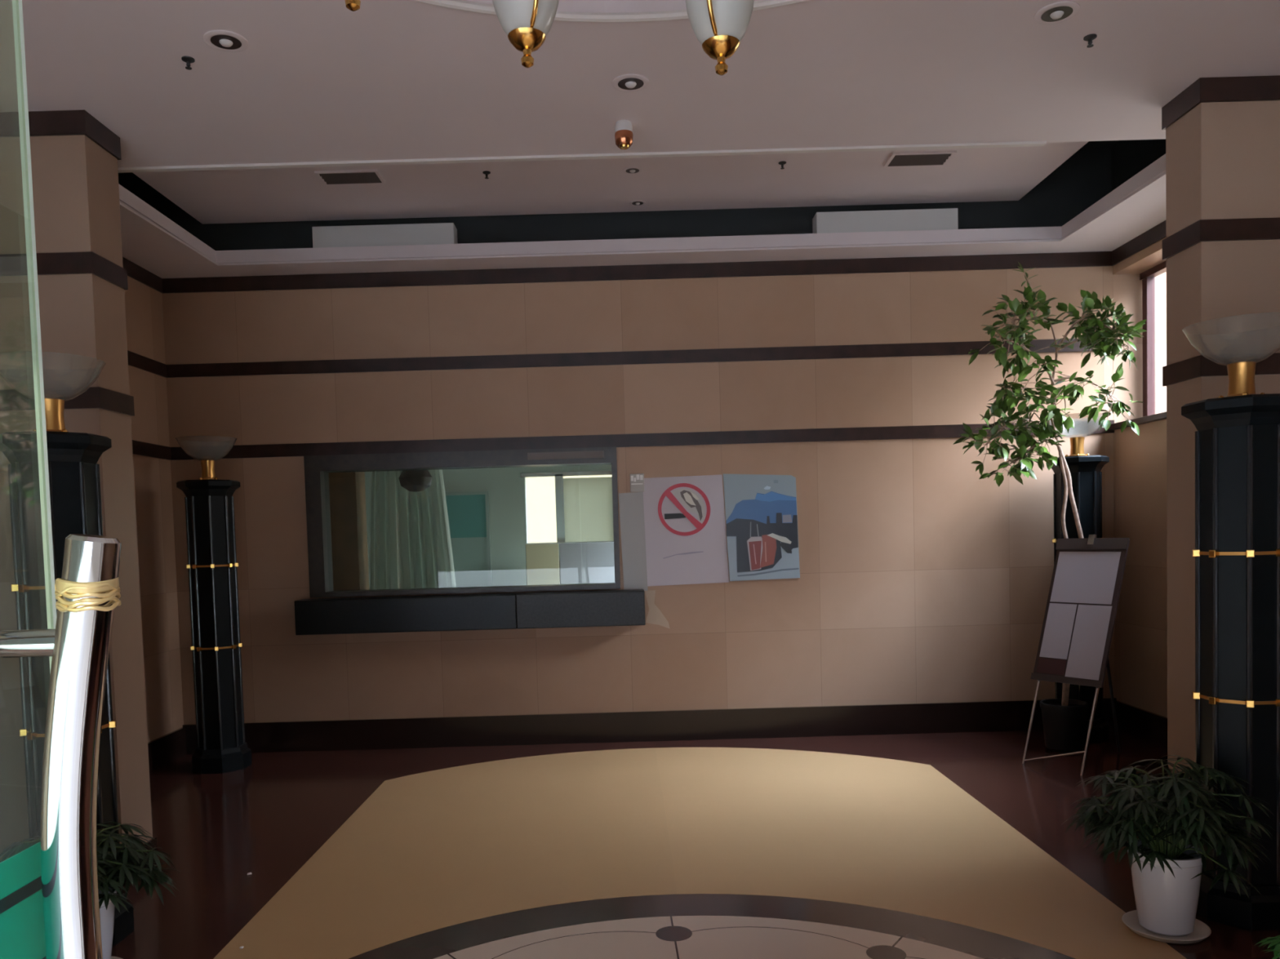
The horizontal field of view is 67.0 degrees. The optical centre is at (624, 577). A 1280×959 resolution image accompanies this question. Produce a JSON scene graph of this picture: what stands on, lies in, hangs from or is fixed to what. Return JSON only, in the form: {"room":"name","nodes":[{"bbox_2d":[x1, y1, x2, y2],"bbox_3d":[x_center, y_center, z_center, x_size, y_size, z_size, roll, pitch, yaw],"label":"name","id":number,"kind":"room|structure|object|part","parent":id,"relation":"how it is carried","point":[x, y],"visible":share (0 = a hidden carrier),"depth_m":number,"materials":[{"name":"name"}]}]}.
{"room":"lobby","nodes":[
{"label":"lobby","id":0,"kind":"room"},
{"bbox_2d":[0,110,157,884],"bbox_3d":[-2.739,-0.314,4.372,0.942,3.380,0.294,-2,3,0],"label":"pillar","id":1,"kind":"structure","parent":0,"point":[82,277],"depth_m":4.22,"materials":[{"name":"stone"}]},
{"bbox_3d":[-2.692,1.314,4.447,0.942,0.120,0.294,-2,3,0],"label":"skirting","id":2,"kind":"part","parent":1,"relation":"part of","materials":[{"name":"stone"}]},
{"bbox_2d":[124,275,183,742],"bbox_3d":[-3.319,-0.611,3.361,0.200,4.100,7.020,-2,3,0],"label":"wall","id":3,"kind":"structure","parent":0,"point":[144,310],"depth_m":6.61,"materials":[{"name":"beige tile"}]},
{"bbox_2d":[147,727,186,773],"bbox_3d":[-3.153,1.331,3.501,0.020,0.200,6.880,-2,3,0],"label":"baseboard","id":4,"kind":"structure","parent":3,"relation":"attached to","point":[164,750],"depth_m":6.65,"materials":[{"name":"wood"}]},
{"bbox_2d":[364,464,611,590],"bbox_3d":[-1.357,-0.207,9.649,3.900,2.600,0.100,-2,3,0],"label":"wall","id":5,"kind":"structure","parent":0,"point":[505,486],"depth_m":9.58,"materials":[{"name":"grey paint"}]},
{"bbox_2d":[444,491,492,586],"bbox_3d":[-1.696,-0.364,9.564,0.730,0.960,0.045,-2,3,0],"label":"notice board","id":6,"kind":"object","parent":5,"relation":"attached to","point":[468,513],"visible":0.44,"depth_m":9.55,"materials":[{"name":"teal"}]},
{"bbox_3d":[-1.703,-0.604,9.555,0.670,0.420,0.030,-2,3,0],"label":"panel","id":7,"kind":"part","parent":6,"relation":"part of","materials":[{"name":"teal"}]},
{"bbox_3d":[-1.690,-0.154,9.576,0.670,0.480,0.030,-2,3,0],"label":"panel","id":8,"kind":"part","parent":6,"relation":"part of","materials":[{"name":"green"}]},
{"bbox_2d":[520,471,613,542],"bbox_3d":[-0.500,0.009,9.625,1.000,2.120,0.130,-2,3,0],"label":"window blind","id":9,"kind":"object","parent":5,"relation":"in","point":[584,505],"depth_m":9.60,"materials":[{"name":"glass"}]},
{"bbox_2d":[132,141,1088,223],"bbox_3d":[-0.097,-2.501,5.740,5.650,0.030,1.900,-2,3,0],"label":"ceiling","id":10,"kind":"structure","parent":0,"point":[1004,173],"depth_m":6.17,"materials":[{"name":"paint"}]},
{"bbox_2d":[314,168,385,185],"bbox_3d":[-1.671,-2.441,5.891,0.380,0.014,0.200,-2,3,0],"label":"ceiling vent","id":11,"kind":"object","parent":10,"relation":"in","point":[371,175],"visible":1,"depth_m":5.88,"materials":[{"name":"metal"}]},
{"bbox_2d":[482,170,490,178],"bbox_3d":[-0.841,-2.454,5.892,0.048,0.036,0.048,-2,3,0],"label":"sprinkler","id":12,"kind":"object","parent":10,"relation":"attached to","point":[486,173],"visible":1,"depth_m":5.88,"materials":[{"name":"black metal"}]},
{"bbox_2d":[622,166,642,173],"bbox_3d":[0.048,-2.491,5.921,0.120,0.015,0.120,-2,3,-17],"label":"recessed light","id":13,"kind":"object","parent":10,"relation":"in","point":[633,170],"visible":1,"depth_m":5.91,"materials":[{"name":"white plastic"}]},
{"bbox_2d":[629,200,645,205],"bbox_3d":[0.087,-2.520,6.511,0.110,0.014,0.110,-2,3,-17],"label":"recessed light","id":14,"kind":"object","parent":10,"relation":"in","point":[635,202],"visible":1,"depth_m":6.50,"materials":[{"name":"white plastic"}]},
{"bbox_2d":[778,160,786,168],"bbox_3d":[0.958,-2.505,5.872,0.048,0.036,0.048,-2,3,0],"label":"sprinkler","id":15,"kind":"object","parent":10,"relation":"attached to","point":[782,163],"visible":1,"depth_m":5.86,"materials":[{"name":"black metal"}]},
{"bbox_2d":[884,150,956,167],"bbox_3d":[1.788,-2.539,5.861,0.380,0.014,0.200,-2,3,0],"label":"ceiling vent","id":16,"kind":"object","parent":10,"relation":"in","point":[928,157],"visible":1,"depth_m":5.85,"materials":[{"name":"grey metal"}]},
{"bbox_2d":[0,0,1279,167],"bbox_3d":[0.091,-2.060,2.357,6.700,0.130,4.900,-2,3,0],"label":"ceiling","id":17,"kind":"structure","parent":0,"point":[314,80],"depth_m":3.97,"materials":[{"name":"paint"}]},
{"bbox_2d":[181,56,195,70],"bbox_3d":[-1.688,-1.990,3.740,0.048,0.036,0.048,-2,3,0],"label":"sprinkler","id":18,"kind":"object","parent":17,"relation":"attached to","point":[188,60],"visible":1,"depth_m":3.73,"materials":[{"name":"black metal"}]},
{"bbox_2d":[203,29,248,52],"bbox_3d":[-1.488,-1.996,3.610,0.156,0.020,0.156,-2,3,0],"label":"recessed light","id":19,"kind":"object","parent":17,"relation":"in","point":[219,39],"visible":1,"depth_m":3.60,"materials":[{"name":"paint"}]},
{"bbox_3d":[-1.488,-1.996,3.610,0.048,0.018,0.048,-2,3,0],"label":"bulb","id":20,"kind":"part","parent":19,"relation":"part of","materials":[{"name":"white glass"}]},
{"bbox_2d":[492,0,558,67],"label":"chandelier","id":21,"kind":"object","parent":17,"relation":"hanging from","point":[526,24],"depth_m":2.59,"materials":[{"name":"white glass"}]},
{"bbox_3d":[-0.269,-1.564,2.628,0.196,0.190,0.196,-2,3,0],"label":"lamp shade","id":22,"kind":"part","parent":21,"relation":"part of","materials":[{"name":"white glass"}]},
{"bbox_3d":[-0.151,-1.697,2.326,0.013,0.513,0.646,-3,3,-22],"label":"arm","id":23,"kind":"part","parent":21,"relation":"part of","materials":[{"name":"gold metal"}]},
{"bbox_2d":[117,141,1046,173],"bbox_3d":[-0.586,-2.092,4.805,5.350,0.032,0.035,-2,3,0],"label":"trim","id":24,"kind":"structure","parent":17,"relation":"attached to","point":[1022,144],"depth_m":4.79,"materials":[{"name":"white paint"}]},
{"bbox_2d":[410,0,808,22],"bbox_3d":[0.042,-2.015,1.779,3.532,0.130,3.532,-2,3,0],"label":"trim","id":25,"kind":"structure","parent":17,"relation":"attached to","point":[463,5],"depth_m":3.50,"materials":[{"name":"white paint"}]},
{"bbox_2d":[614,120,633,149],"bbox_3d":[-0.004,-2.031,4.441,0.086,0.115,0.086,-2,3,0],"label":"spotlight","id":26,"kind":"object","parent":17,"relation":"attached to","point":[624,136],"visible":1,"depth_m":4.41,"materials":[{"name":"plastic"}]},
{"bbox_2d":[612,73,649,92],"bbox_3d":[0.026,-2.060,4.039,0.156,0.020,0.156,-2,3,0],"label":"recessed light","id":27,"kind":"object","parent":17,"relation":"in","point":[629,82],"visible":1,"depth_m":4.02,"materials":[{"name":"white plastic"}]},
{"bbox_3d":[0.026,-2.059,4.039,0.048,0.018,0.048,-2,3,0],"label":"bulb","id":28,"kind":"part","parent":27,"relation":"part of","materials":[{"name":"white glass"}]},
{"bbox_2d":[685,0,754,75],"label":"chandelier","id":29,"kind":"object","parent":17,"relation":"hanging from","point":[719,27],"depth_m":2.59,"materials":[{"name":"white glass"}]},
{"bbox_3d":[0.133,-1.688,2.327,0.013,0.548,0.646,-1,3,22],"label":"arm","id":30,"kind":"part","parent":29,"relation":"part of","materials":[{"name":"gold metal"}]},
{"bbox_3d":[0.260,-1.544,2.629,0.196,0.190,0.196,-2,3,0],"label":"lamp shade","id":31,"kind":"part","parent":29,"relation":"part of","materials":[{"name":"white glass"}]},
{"bbox_2d":[1034,0,1079,24],"bbox_3d":[1.601,-2.084,3.580,0.156,0.020,0.156,-2,3,0],"label":"recessed light","id":32,"kind":"object","parent":17,"relation":"in","point":[1057,12],"visible":1,"depth_m":3.57,"materials":[{"name":"white plastic"}]},
{"bbox_3d":[1.601,-2.083,3.580,0.048,0.018,0.048,-2,3,0],"label":"bulb","id":33,"kind":"part","parent":32,"relation":"part of","materials":[{"name":"white glass"}]},
{"bbox_2d":[1083,33,1097,47],"bbox_3d":[1.815,-2.092,3.770,0.048,0.036,0.048,-2,3,0],"label":"sprinkler","id":34,"kind":"object","parent":17,"relation":"attached to","point":[1089,37],"visible":1,"depth_m":3.76,"materials":[{"name":"black metal"}]},
{"bbox_2d":[118,138,1165,250],"bbox_3d":[0.079,-2.475,3.329,6.700,0.670,7.120,-2,3,0],"label":"ceiling","id":35,"kind":"structure","parent":0,"point":[1089,175],"depth_m":6.78,"materials":[{"name":"black paint"}]},
{"bbox_2d":[162,266,1166,724],"bbox_3d":[0.275,-0.880,6.942,7.400,4.100,0.150,-2,3,0],"label":"wall","id":36,"kind":"structure","parent":0,"point":[923,579],"depth_m":6.87,"materials":[{"name":"beige tile"}]},
{"bbox_2d":[303,446,620,597],"bbox_3d":[-1.148,-0.396,6.948,2.208,1.005,0.200,-2,3,0],"label":"window","id":37,"kind":"structure","parent":36,"relation":"in","point":[317,468],"depth_m":6.84,"materials":[{"name":"grey metal"}]},
{"bbox_2d":[527,450,604,460],"bbox_3d":[-0.415,-0.865,6.822,0.540,0.050,0.006,-2,3,0],"label":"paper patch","id":38,"kind":"object","parent":37,"relation":"attached to","point":[594,454],"visible":1,"depth_m":6.82,"materials":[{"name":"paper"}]},
{"bbox_2d":[293,589,645,635],"bbox_3d":[-1.076,0.241,6.816,2.435,0.240,0.199,-2,3,0],"label":"counter ledge","id":39,"kind":"object","parent":36,"relation":"attached to","point":[575,609],"visible":1,"depth_m":6.72,"materials":[{"name":"black stone"}]},
{"bbox_2d":[127,338,1092,377],"bbox_3d":[0.110,-1.397,3.389,6.700,0.090,6.900,-2,3,0],"label":"trim","id":40,"kind":"structure","parent":36,"relation":"attached to","point":[940,348],"depth_m":6.82,"materials":[{"name":"wood"}]},
{"bbox_2d":[132,420,1114,460],"bbox_3d":[0.127,-0.818,3.416,6.700,0.090,6.900,-2,3,0],"label":"trim","id":41,"kind":"structure","parent":36,"relation":"attached to","point":[140,448],"depth_m":6.85,"materials":[{"name":"wood"}]},
{"bbox_2d":[630,473,644,492],"bbox_3d":[0.089,-0.675,6.867,0.100,0.128,0.019,-2,3,0],"label":"sign","id":42,"kind":"object","parent":36,"relation":"attached to","point":[637,480],"visible":1,"depth_m":6.86,"materials":[{"name":"beige paper"}]},
{"bbox_2d":[118,153,1165,278],"bbox_3d":[0.086,-2.207,5.804,6.700,0.105,2.000,-2,3,0],"label":"trim","id":43,"kind":"structure","parent":36,"relation":"attached to","point":[152,241],"depth_m":6.53,"materials":[{"name":"paint"}]},
{"bbox_2d":[311,222,457,248],"bbox_3d":[-1.638,-2.323,6.625,0.960,0.150,0.145,-2,3,0],"label":"air conditioner","id":44,"kind":"object","parent":43,"relation":"on","point":[435,233],"visible":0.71,"depth_m":6.55,"materials":[{"name":"grey plastic"}]},
{"bbox_2d":[812,208,958,233],"bbox_3d":[1.781,-2.421,6.625,0.960,0.150,0.145,-2,3,0],"label":"air conditioner","id":45,"kind":"object","parent":43,"relation":"on","point":[945,218],"visible":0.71,"depth_m":6.55,"materials":[{"name":"grey plastic"}]},
{"bbox_2d":[122,220,1166,293],"bbox_3d":[0.093,-1.991,3.362,6.700,0.100,6.900,-2,3,0],"label":"trim","id":46,"kind":"structure","parent":36,"relation":"attached to","point":[1092,259],"depth_m":6.79,"materials":[{"name":"stone"}]},
{"bbox_2d":[182,697,1116,755],"bbox_3d":[0.181,1.068,6.947,6.700,0.215,0.020,-2,3,0],"label":"baseboard","id":47,"kind":"structure","parent":36,"relation":"attached to","point":[990,716],"depth_m":6.94,"materials":[{"name":"wood"}]},
{"bbox_2d":[644,590,669,628],"bbox_3d":[0.233,0.228,6.917,0.173,0.278,0.002,-2,3,0],"label":"plaster patch","id":48,"kind":"object","parent":36,"relation":"attached to","point":[655,616],"visible":0.94,"depth_m":6.92,"materials":[{"name":"beige paint"}]},
{"bbox_2d":[618,475,728,591],"bbox_3d":[0.350,-0.317,6.889,0.772,0.815,0.009,-2,3,0],"label":"poster","id":49,"kind":"object","parent":36,"relation":"attached to","point":[673,531],"visible":0.99,"depth_m":6.89,"materials":[{"name":"grey paper"}]},
{"bbox_2d":[723,474,799,581],"bbox_3d":[0.976,-0.364,6.886,0.531,0.766,0.012,-2,3,0],"label":"poster","id":50,"kind":"object","parent":36,"relation":"attached to","point":[761,510],"visible":1,"depth_m":6.88,"materials":[{"name":"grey paper"}]},
{"bbox_2d":[726,485,796,524],"bbox_3d":[0.974,-0.482,6.879,0.505,0.342,0.002,-2,3,0],"label":"print","id":51,"kind":"object","parent":50,"relation":"attached to","point":[745,504],"depth_m":6.88,"materials":[{"name":"blue paper"}]},
{"bbox_2d":[726,512,798,572],"bbox_3d":[0.982,-0.251,6.888,0.509,0.416,0.001,-2,3,0],"label":"print","id":52,"kind":"object","parent":50,"relation":"attached to","point":[757,542],"depth_m":6.89,"materials":[{"name":"black"}]},
{"bbox_2d":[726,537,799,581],"bbox_3d":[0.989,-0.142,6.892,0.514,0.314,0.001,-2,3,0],"label":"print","id":53,"kind":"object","parent":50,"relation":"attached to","point":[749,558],"depth_m":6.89,"materials":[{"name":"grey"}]},
{"bbox_2d":[767,533,791,553],"bbox_3d":[1.102,-0.245,6.886,0.174,0.149,0.001,-2,3,0],"label":"print","id":54,"kind":"object","parent":50,"relation":"attached to","point":[777,543],"depth_m":6.89,"materials":[{"name":"grey"}]},
{"bbox_2d":[111,728,1279,958],"bbox_3d":[0.190,1.379,3.558,7.100,0.106,7.220,-2,3,0],"label":"floor","id":55,"kind":"structure","parent":0,"point":[266,819],"depth_m":4.86,"materials":[{"name":"brown wood"}]},
{"bbox_2d":[0,363,134,946],"bbox_3d":[-2.123,0.290,3.664,0.390,2.205,0.390,-3,3,-22],"label":"floor lamp","id":56,"kind":"object","parent":55,"relation":"on","point":[74,479],"visible":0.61,"depth_m":3.55,"materials":[{"name":"black metal"}]},
{"bbox_3d":[-2.152,-0.736,3.617,0.380,0.150,0.380,-3,3,-22],"label":"lamp shade","id":57,"kind":"part","parent":56,"relation":"part of","materials":[{"name":"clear glass"}]},
{"bbox_2d":[0,821,177,958],"bbox_3d":[-1.876,1.130,3.345,0.643,0.543,0.580,-3,3,-30],"label":"potted plant","id":58,"kind":"object","parent":55,"relation":"on","point":[108,886],"visible":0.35,"depth_m":3.35,"materials":[{"name":"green plant"}]},
{"bbox_3d":[-1.895,1.245,3.359,0.244,0.288,0.244,-2,3,0],"label":"pot","id":59,"kind":"part","parent":58,"relation":"part of","materials":[{"name":"white ceramic"}]},
{"bbox_2d":[175,438,252,774],"bbox_3d":[-2.741,0.178,6.462,0.390,2.205,0.390,-3,3,-22],"label":"floor lamp","id":60,"kind":"object","parent":55,"relation":"on","point":[222,748],"visible":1,"depth_m":6.37,"materials":[{"name":"black metal"}]},
{"bbox_3d":[-2.771,-0.848,6.414,0.380,0.150,0.380,-3,3,-22],"label":"lamp shade","id":61,"kind":"part","parent":60,"relation":"part of","materials":[{"name":"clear glass"}]},
{"bbox_2d":[213,747,1186,958],"bbox_3d":[0.208,1.325,3.696,3.400,0.004,6.060,-2,3,0],"label":"carpet","id":62,"kind":"object","parent":55,"relation":"on","point":[428,851],"visible":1,"depth_m":4.54,"materials":[{"name":"beige carpet"}]},
{"bbox_2d":[434,915,982,958],"bbox_3d":[0.210,1.384,2.367,2.800,0.003,2.800,-2,3,0],"label":"medallion","id":63,"kind":"object","parent":55,"relation":"on","point":[737,942],"visible":1,"depth_m":3.52,"materials":[{"name":"stone"}]},
{"bbox_2d":[447,915,923,958],"bbox_3d":[0.210,1.383,2.367,2.682,0.002,2.800,-2,3,0],"label":"inlay","id":64,"kind":"object","parent":63,"relation":"on","point":[671,919],"visible":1,"depth_m":3.56,"materials":[{"name":"brown stone"}]},
{"bbox_2d":[952,262,1146,752],"bbox_3d":[2.711,-0.445,6.096,1.247,3.170,0.703,-3,3,-25],"label":"potted tree","id":65,"kind":"object","parent":55,"relation":"on","point":[1064,719],"visible":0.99,"depth_m":6.08,"materials":[{"name":"green plant"}]},
{"bbox_3d":[2.879,0.971,6.335,0.290,0.310,0.290,-2,3,0],"label":"pot","id":66,"kind":"part","parent":65,"relation":"part of","materials":[{"name":"black"}]},
{"bbox_2d":[1022,534,1129,776],"bbox_3d":[2.849,0.440,5.994,0.716,1.411,0.463,-3,3,-33],"label":"easel","id":67,"kind":"object","parent":55,"relation":"on","point":[1075,640],"visible":1,"depth_m":5.94,"materials":[{"name":"silver metal"}]},
{"bbox_3d":[2.646,0.473,6.090,0.480,1.346,0.018,-3,3,-33],"label":"leg","id":68,"kind":"part","parent":67,"relation":"part of","materials":[{"name":"silver metal"}]},
{"bbox_3d":[2.856,0.482,5.771,0.480,1.346,0.018,-3,3,-33],"label":"leg","id":69,"kind":"part","parent":67,"relation":"part of","materials":[{"name":"silver metal"}]},
{"bbox_3d":[3.047,0.478,6.113,0.259,1.291,0.018,-3,3,-28],"label":"leg","id":70,"kind":"part","parent":67,"relation":"part of","materials":[{"name":"silver"}]},
{"bbox_2d":[1045,418,1109,743],"bbox_3d":[3.101,0.003,6.611,0.390,2.205,0.390,-3,3,-22],"label":"floor lamp","id":71,"kind":"object","parent":55,"relation":"on","point":[1086,474],"visible":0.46,"depth_m":6.50,"materials":[{"name":"black metal"}]},
{"bbox_3d":[3.072,-1.023,6.564,0.380,0.150,0.380,-3,3,-22],"label":"lamp shade","id":72,"kind":"part","parent":71,"relation":"part of","materials":[{"name":"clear glass"}]},
{"bbox_2d":[1062,755,1274,944],"bbox_3d":[1.940,0.969,3.494,0.619,0.630,0.676,-3,3,-23],"label":"potted plant","id":73,"kind":"object","parent":55,"relation":"on","point":[1166,874],"visible":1,"depth_m":3.41,"materials":[{"name":"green plant"}]},
{"bbox_3d":[1.963,1.127,3.508,0.244,0.288,0.244,-2,3,0],"label":"pot","id":74,"kind":"part","parent":73,"relation":"part of","materials":[{"name":"white ceramic"}]},
{"bbox_2d":[1181,330,1279,930],"bbox_3d":[2.306,0.164,3.615,0.390,2.205,0.390,-3,3,-22],"label":"floor lamp","id":75,"kind":"object","parent":55,"relation":"on","point":[1236,695],"visible":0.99,"depth_m":3.51,"materials":[{"name":"black metal"}]},
{"bbox_3d":[2.276,-0.862,3.567,0.380,0.150,0.380,-3,3,-22],"label":"lamp shade","id":76,"kind":"part","parent":75,"relation":"part of","materials":[{"name":"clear glass"}]},
{"bbox_2d":[1254,935,1279,958],"bbox_3d":[2.129,1.192,3.031,0.301,0.192,0.279,-4,3,-35],"label":"potted plant","id":77,"kind":"object","parent":55,"relation":"on","point":[1275,941],"visible":1,"depth_m":3.04,"materials":[{"name":"green plant"}]},
{"bbox_2d":[1112,236,1167,717],"bbox_3d":[3.608,-0.810,3.361,0.260,4.100,7.020,-2,3,0],"label":"wall","id":78,"kind":"structure","parent":0,"point":[1140,461],"depth_m":6.59,"materials":[{"name":"beige stone"}]},
{"bbox_2d":[1107,260,1166,430],"bbox_3d":[3.559,-1.546,5.764,0.305,1.090,2.150,-2,3,0],"label":"window","id":79,"kind":"structure","parent":78,"relation":"in","point":[1148,277],"depth_m":6.76,"materials":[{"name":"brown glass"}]},
{"bbox_3d":[3.542,-1.020,5.788,0.240,0.039,2.148,-2,3,0],"label":"sill","id":80,"kind":"part","parent":79,"relation":"part of","materials":[{"name":"stone"}]},
{"bbox_3d":[3.679,-1.567,5.764,0.065,1.055,2.150,-2,3,0],"label":"frame","id":81,"kind":"part","parent":79,"relation":"part of","materials":[{"name":"red"}]},
{"bbox_2d":[1113,700,1167,749],"bbox_3d":[3.524,1.139,3.501,0.020,0.200,6.880,-2,3,0],"label":"baseboard","id":82,"kind":"structure","parent":78,"relation":"attached to","point":[1151,727],"depth_m":6.56,"materials":[{"name":"wood"}]},
{"bbox_2d":[1161,75,1279,844],"bbox_3d":[3.001,-0.479,4.372,0.972,3.380,0.294,-2,3,0],"label":"pillar","id":83,"kind":"structure","parent":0,"point":[1221,246],"depth_m":4.21,"materials":[{"name":"tile"}]},
{"bbox_3d":[-1.394,-1.496,8.313,4.100,0.100,2.650,-2,3,0],"label":"ceiling","id":84,"kind":"structure","parent":0,"visible":0},
{"bbox_2d":[369,469,456,590],"bbox_3d":[-1.717,-0.618,7.726,0.703,1.579,0.063,-2,3,0],"label":"curtain","id":85,"kind":"object","parent":84,"relation":"hanging from","point":[411,543],"visible":0.48,"depth_m":7.73,"materials":[{"name":"white fabric"}]},
{"bbox_2d":[398,470,432,492],"bbox_3d":[-1.580,-1.019,7.259,0.250,0.745,0.250,-2,3,0],"label":"hanging lamp","id":86,"kind":"object","parent":84,"relation":"hanging from","point":[415,481],"visible":0.73,"depth_m":7.18,"materials":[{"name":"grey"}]},
{"bbox_3d":[-1.318,1.123,10.086,4.100,0.100,5.950,-2,3,0],"label":"floor","id":87,"kind":"structure","parent":0,"visible":0},
{"bbox_2d":[328,471,368,591],"bbox_3d":[-2.344,0.059,7.763,0.510,2.300,0.290,-2,3,0],"label":"wardrobe","id":88,"kind":"object","parent":87,"relation":"on","point":[347,491],"visible":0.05,"depth_m":7.62,"materials":[{"name":"brown wood"}]},
{"bbox_2d":[525,540,614,585],"bbox_3d":[-0.474,0.372,9.244,0.870,1.430,0.365,-2,3,0],"label":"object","id":89,"kind":"object","parent":87,"relation":"on","point":[583,562],"visible":0.29,"depth_m":9.04,"materials":[{"name":"silver metal"}]},
{"bbox_3d":[-0.752,0.383,9.069,0.305,1.400,0.015,-2,3,0],"label":"door","id":90,"kind":"part","parent":89,"relation":"part of","materials":[{"name":"beige metal"}]},
{"bbox_3d":[-0.320,0.370,9.069,0.540,1.400,0.015,-2,3,0],"label":"door","id":91,"kind":"part","parent":89,"relation":"part of","materials":[{"name":"glass"}]},
{"bbox_3d":[0.134,-0.551,-0.085,6.700,4.100,0.120,-2,3,0],"label":"wall","id":92,"kind":"structure","parent":0,"visible":0},
{"bbox_2d":[0,0,121,958],"bbox_3d":[-0.509,0.192,0.498,0.120,2.600,0.938,-2,3,0],"label":"door","id":93,"kind":"structure","parent":92,"relation":"in","point":[77,645],"depth_m":0.86,"materials":[{"name":"clear"}]},
{"bbox_2d":[0,841,46,958],"bbox_3d":[-0.553,0.359,0.784,0.002,0.202,0.295,-2,3,0],"label":"sticker","id":94,"kind":"object","parent":93,"relation":"attached to","point":[22,933],"visible":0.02,"depth_m":0.89,"materials":[{"name":"teal plastic"}]},
{"bbox_3d":[-0.485,0.355,0.887,0.083,0.790,0.044,-2,3,0],"label":"handle","id":95,"kind":"part","parent":93,"relation":"part of","materials":[{"name":"silver metal"}]},
{"bbox_2d":[54,577,120,612],"bbox_3d":[-0.483,0.015,0.871,0.052,0.032,0.052,-2,3,0],"label":"wrap","id":96,"kind":"object","parent":93,"relation":"attached to","point":[82,589],"visible":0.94,"depth_m":0.85,"materials":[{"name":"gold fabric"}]},
{"label":"outside","id":97,"kind":"structure","parent":0,"visible":0},
{"bbox_2d":[525,475,611,542],"bbox_3d":[-0.016,-0.557,12.037,6.000,3.000,0.100,-2,3,0],"label":"wall","id":98,"kind":"structure","parent":97,"point":[540,491],"depth_m":11.97,"materials":[{"name":"paint"}]}
]}

